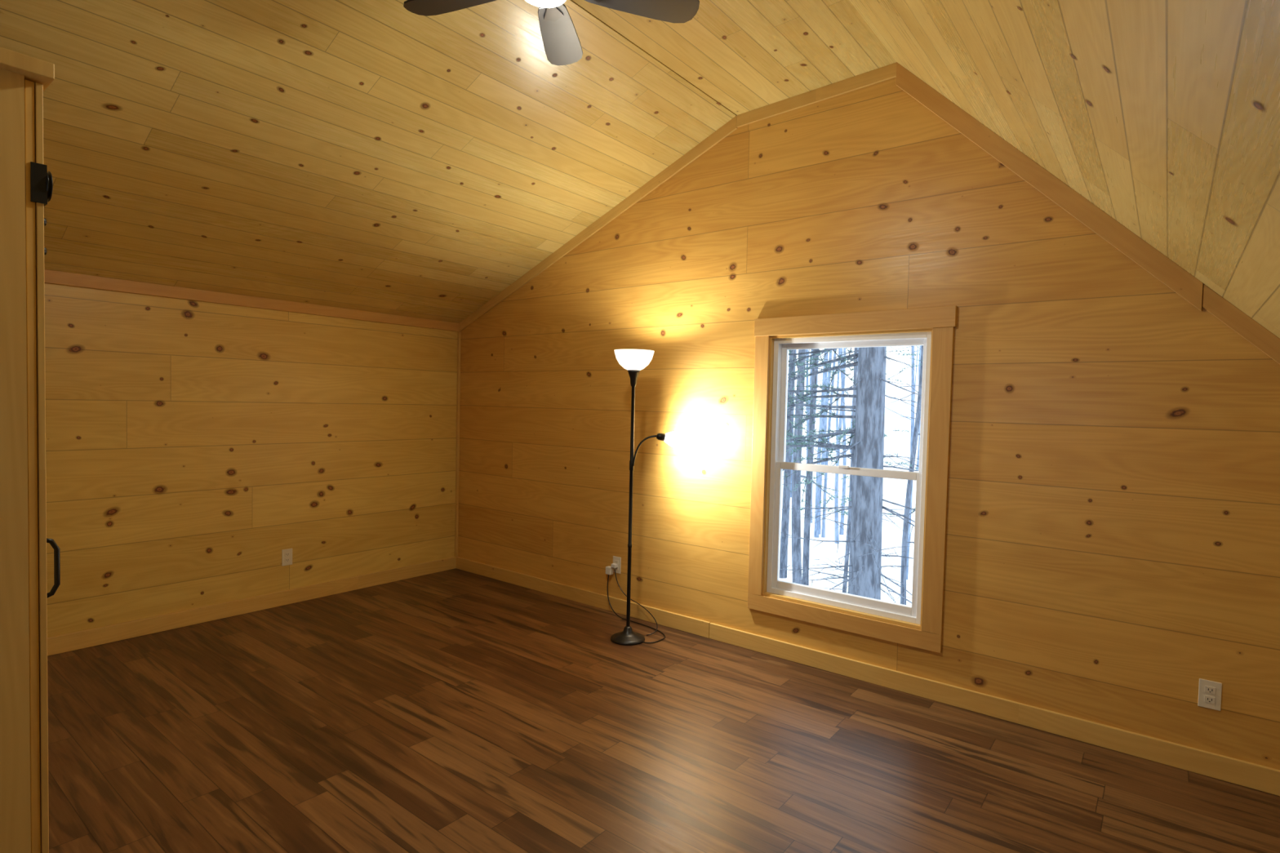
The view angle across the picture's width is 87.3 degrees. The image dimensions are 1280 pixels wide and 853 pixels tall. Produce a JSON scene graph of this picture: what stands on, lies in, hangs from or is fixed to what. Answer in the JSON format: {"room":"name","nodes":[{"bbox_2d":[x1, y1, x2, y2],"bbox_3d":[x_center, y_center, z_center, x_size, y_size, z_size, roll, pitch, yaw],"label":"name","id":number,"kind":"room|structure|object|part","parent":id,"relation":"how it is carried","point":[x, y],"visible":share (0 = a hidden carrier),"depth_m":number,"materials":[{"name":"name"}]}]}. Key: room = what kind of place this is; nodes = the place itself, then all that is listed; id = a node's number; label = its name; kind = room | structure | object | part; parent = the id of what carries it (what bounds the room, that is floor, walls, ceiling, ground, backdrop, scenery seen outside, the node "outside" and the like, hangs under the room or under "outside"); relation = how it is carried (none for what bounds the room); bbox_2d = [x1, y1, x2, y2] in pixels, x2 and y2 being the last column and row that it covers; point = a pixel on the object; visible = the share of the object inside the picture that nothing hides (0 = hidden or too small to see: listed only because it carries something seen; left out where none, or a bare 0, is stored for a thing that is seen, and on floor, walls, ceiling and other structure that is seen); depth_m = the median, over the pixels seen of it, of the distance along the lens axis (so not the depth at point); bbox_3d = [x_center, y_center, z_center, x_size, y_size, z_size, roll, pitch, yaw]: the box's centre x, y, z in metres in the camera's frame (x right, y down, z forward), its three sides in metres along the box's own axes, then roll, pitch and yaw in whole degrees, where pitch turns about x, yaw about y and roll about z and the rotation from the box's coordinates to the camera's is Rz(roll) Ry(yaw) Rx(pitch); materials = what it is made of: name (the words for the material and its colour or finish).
{"room":"empty attic room","nodes":[
{"label":"empty attic room","id":0,"kind":"room"},
{"bbox_2d":[0,67,31,852],"bbox_3d":[-2.357,0.273,2.171,2.435,2.155,0.159,3,3,38],"label":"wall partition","id":1,"kind":"structure","parent":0,"point":[15,715],"depth_m":1.46,"materials":[{"name":"brown wood"}]},
{"bbox_2d":[0,46,54,91],"bbox_3d":[-2.316,-0.820,2.129,2.465,0.034,0.237,3,3,38],"label":"trim","id":2,"kind":"structure","parent":1,"relation":"on","point":[33,69],"depth_m":1.43,"materials":[{"name":"brown wood"}]},
{"bbox_2d":[24,79,48,852],"bbox_3d":[-1.710,0.298,1.786,0.929,2.140,0.032,3,3,38],"label":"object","id":3,"kind":"structure","parent":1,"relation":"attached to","point":[33,92],"depth_m":1.49,"materials":[{"name":"brown wood"}]},
{"bbox_2d":[30,161,53,254],"bbox_3d":[-1.683,-0.498,1.765,0.942,0.195,0.036,3,3,38],"label":"hardware piece","id":4,"kind":"object","parent":3,"relation":"attached to","point":[41,180],"visible":0.95,"depth_m":1.48,"materials":[{"name":"black metal"}]},
{"bbox_2d":[46,537,60,598],"bbox_3d":[-1.370,0.328,1.557,0.032,0.177,0.035,3,3,38],"label":"door handle","id":5,"kind":"object","parent":3,"relation":"attached to","point":[56,549],"depth_m":1.56,"materials":[{"name":"black metal"}]},
{"bbox_2d":[44,283,457,637],"bbox_3d":[-3.373,0.234,3.688,0.141,2.279,5.880,3,3,38],"label":"wall","id":6,"kind":"structure","parent":0,"point":[190,445],"depth_m":4.42,"materials":[{"name":"brown wood"}]},
{"bbox_2d":[44,269,458,331],"bbox_3d":[-3.294,-0.819,3.596,0.016,0.072,5.583,3,3,38],"label":"trim","id":7,"kind":"structure","parent":6,"relation":"attached to","point":[52,277],"depth_m":4.36,"materials":[{"name":"brown wood"}]},
{"bbox_2d":[47,556,456,656],"bbox_3d":[-3.335,1.226,3.674,0.018,0.100,5.600,3,3,38],"label":"baseboard","id":8,"kind":"structure","parent":6,"relation":"attached to","point":[71,642],"depth_m":4.44,"materials":[{"name":"brown wood"}]},
{"bbox_2d":[281,548,292,566],"bbox_3d":[-2.491,0.923,4.735,0.008,0.116,0.072,3,3,38],"label":"wall outlet","id":9,"kind":"object","parent":6,"relation":"attached to","point":[286,554],"visible":1,"depth_m":4.73,"materials":[{"name":"plastic"}]},
{"bbox_2d":[284,551,289,562],"bbox_3d":[-2.489,0.923,4.734,0.003,0.067,0.033,3,3,38],"label":"receptacle","id":10,"kind":"object","parent":9,"relation":"attached to","point":[286,553],"depth_m":4.73,"materials":[{"name":"plastic"}]},
{"bbox_2d":[0,0,1279,338],"bbox_3d":[-0.958,-0.720,1.769,6.230,2.457,5.880,3,3,38],"label":"ceiling","id":11,"kind":"structure","parent":0,"point":[376,156],"depth_m":3.08,"materials":[{"name":"brown wood"}]},
{"bbox_2d":[403,0,699,65],"bbox_3d":[-0.334,-1.628,2.139,1.023,0.486,0.980,3,3,38],"label":"ceiling fan","id":12,"kind":"object","parent":11,"relation":"hanging from","point":[561,41],"depth_m":2.34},
{"bbox_2d":[47,568,1279,852],"bbox_3d":[-1.008,1.454,1.845,6.230,0.120,5.880,3,3,38],"label":"floor","id":13,"kind":"structure","parent":0,"point":[455,710],"depth_m":2.84,"materials":[{"name":"brown wood"}]},
{"bbox_2d":[607,349,677,645],"bbox_3d":[-0.046,0.425,4.398,0.393,1.802,0.696,1,2,-16],"label":"floor lamp","id":14,"kind":"object","parent":13,"relation":"on","point":[633,361],"visible":1,"depth_m":4.14,"materials":[{"name":"black metal"}]},
{"bbox_3d":[-0.037,-0.405,4.134,0.248,0.124,0.248,3,3,38],"label":"lamp shade","id":15,"kind":"part","parent":14,"relation":"part of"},
{"bbox_3d":[-0.019,1.174,4.453,0.208,0.298,0.684,1,2,-21],"label":"cord","id":16,"kind":"part","parent":14,"relation":"part of","materials":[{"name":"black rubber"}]},
{"bbox_2d":[656,433,665,440],"bbox_3d":[0.129,0.065,4.140,0.054,0.049,0.046,1,2,-8],"label":"socket","id":17,"kind":"object","parent":14,"relation":"attached to","point":[661,437],"depth_m":4.12,"materials":[{"name":"black metal"}]},
{"bbox_3d":[0.185,0.079,4.149,0.085,0.111,0.112,1,2,-7],"label":"lamp shade","id":18,"kind":"part","parent":14,"relation":"part of","materials":[{"name":"white glass"}]},
{"bbox_2d":[457,77,1279,769],"bbox_3d":[0.806,-0.284,4.040,5.950,3.284,0.141,3,3,38],"label":"wall","id":19,"kind":"structure","parent":0,"point":[1113,546],"depth_m":3.35,"materials":[{"name":"brown wood"}]},
{"bbox_2d":[454,331,461,556],"bbox_3d":[-1.584,0.161,5.827,0.022,1.959,0.022,3,3,38],"label":"trim","id":20,"kind":"structure","parent":19,"relation":"attached to","point":[459,335],"depth_m":5.82,"materials":[{"name":"brown wood"}]},
{"bbox_2d":[458,115,737,332],"bbox_3d":[-0.488,-1.353,4.943,2.717,1.187,0.016,3,3,38],"label":"trim","id":21,"kind":"structure","parent":19,"relation":"attached to","point":[730,126],"depth_m":4.72,"materials":[{"name":"brown wood"}]},
{"bbox_2d":[613,555,621,573],"bbox_3d":[-0.165,0.977,4.732,0.072,0.116,0.008,3,3,38],"label":"wall outlet","id":22,"kind":"object","parent":19,"relation":"attached to","point":[616,560],"visible":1,"depth_m":4.72,"materials":[{"name":"plastic"}]},
{"bbox_2d":[605,563,617,574],"bbox_3d":[-0.201,1.006,4.732,0.085,0.080,0.037,3,3,38],"label":"plug adapter","id":23,"kind":"object","parent":22,"relation":"attached to","point":[609,570],"visible":1,"depth_m":4.72,"materials":[{"name":"white plastic"}]},
{"bbox_2d":[614,560,618,569],"bbox_3d":[-0.166,0.977,4.730,0.033,0.067,0.003,3,3,38],"label":"receptacle","id":24,"kind":"object","parent":22,"relation":"attached to","point":[616,562],"depth_m":4.73,"materials":[{"name":"plastic"}]},
{"bbox_2d":[736,62,896,127],"bbox_3d":[0.966,-1.860,3.790,0.951,0.111,0.016,3,3,38],"label":"trim","id":25,"kind":"structure","parent":19,"relation":"attached to","point":[887,72],"depth_m":3.75,"materials":[{"name":"brown wood"}]},
{"bbox_2d":[762,328,933,629],"bbox_3d":[1.155,0.255,3.769,0.925,1.550,0.130,3,3,38],"label":"window","id":26,"kind":"structure","parent":19,"relation":"in","point":[777,366],"depth_m":3.79,"materials":[{"name":"white plastic"}]},
{"bbox_2d":[838,465,849,468],"bbox_3d":[1.140,0.225,3.748,0.060,0.014,0.020,3,3,38],"label":"sash lock","id":27,"kind":"object","parent":26,"relation":"attached to","point":[839,466],"visible":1,"depth_m":3.74,"materials":[{"name":"white plastic"}]},
{"bbox_3d":[1.144,0.609,3.777,0.845,0.767,0.030,3,3,38],"label":"lower sash","id":28,"kind":"part","parent":26,"relation":"part of","materials":[{"name":"glass"}]},
{"bbox_3d":[1.182,-0.107,3.780,0.845,0.750,0.030,3,3,38],"label":"upper sash","id":29,"kind":"part","parent":26,"relation":"part of","materials":[{"name":"glass"}]},
{"bbox_2d":[747,305,957,653],"bbox_3d":[1.112,0.252,3.703,1.119,1.749,0.027,3,3,38],"label":"window frame","id":30,"kind":"structure","parent":19,"relation":"attached to","point":[943,319],"depth_m":3.53,"materials":[{"name":"brown wood"}]},
{"bbox_2d":[456,556,1279,796],"bbox_3d":[0.721,1.307,4.034,5.914,0.100,0.018,3,3,38],"label":"baseboard","id":31,"kind":"structure","parent":19,"relation":"attached to","point":[1237,771],"depth_m":3.38,"materials":[{"name":"brown wood"}]},
{"bbox_2d":[895,62,1203,311],"bbox_3d":[1.823,-1.184,3.123,1.273,1.373,0.020,3,3,38],"label":"trim","id":32,"kind":"structure","parent":19,"relation":"attached to","point":[1145,255],"depth_m":3.05,"materials":[{"name":"brown wood"}]},
{"bbox_2d":[1197,678,1222,711],"bbox_3d":[2.345,1.104,2.758,0.072,0.116,0.008,3,3,38],"label":"wall outlet","id":33,"kind":"object","parent":19,"relation":"attached to","point":[1210,692],"visible":1,"depth_m":2.76,"materials":[{"name":"plastic"}]},
{"bbox_2d":[1204,685,1215,704],"bbox_3d":[2.343,1.104,2.756,0.033,0.067,0.003,3,3,38],"label":"receptacle","id":34,"kind":"object","parent":33,"relation":"attached to","point":[1209,691],"depth_m":2.76,"materials":[{"name":"plastic"}]},
{"bbox_2d":[1202,284,1279,364],"bbox_3d":[2.696,-0.020,2.459,1.008,1.091,0.014,3,3,38],"label":"trim","id":35,"kind":"structure","parent":19,"relation":"attached to","point":[1215,304],"depth_m":2.67,"materials":[{"name":"brown wood"}]},
{"label":"outside","id":36,"kind":"structure","parent":0,"visible":0},
{"bbox_2d":[779,391,918,606],"bbox_3d":[18.287,0.234,39.204,110.000,6.437,75.000,3,3,38],"label":"snowy ground","id":37,"kind":"structure","parent":36,"point":[895,490],"depth_m":24.21,"materials":[{"name":"white snow"}]},
{"bbox_2d":[779,345,921,604],"bbox_3d":[2.372,-0.559,8.981,4.732,10.607,3.306,3,3,38],"label":"pine tree","id":38,"kind":"object","parent":37,"relation":"on","point":[864,580],"visible":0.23,"depth_m":8.53,"materials":[{"name":"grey plant"}]},
{"bbox_2d":[779,345,923,604],"bbox_3d":[10.769,-2.799,22.313,27.462,13.678,33.754,-1,3,-44],"label":"forest trees","id":39,"kind":"object","parent":37,"relation":"on","point":[792,484],"visible":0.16,"depth_m":13.89,"materials":[{"name":"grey plant"}]}
]}

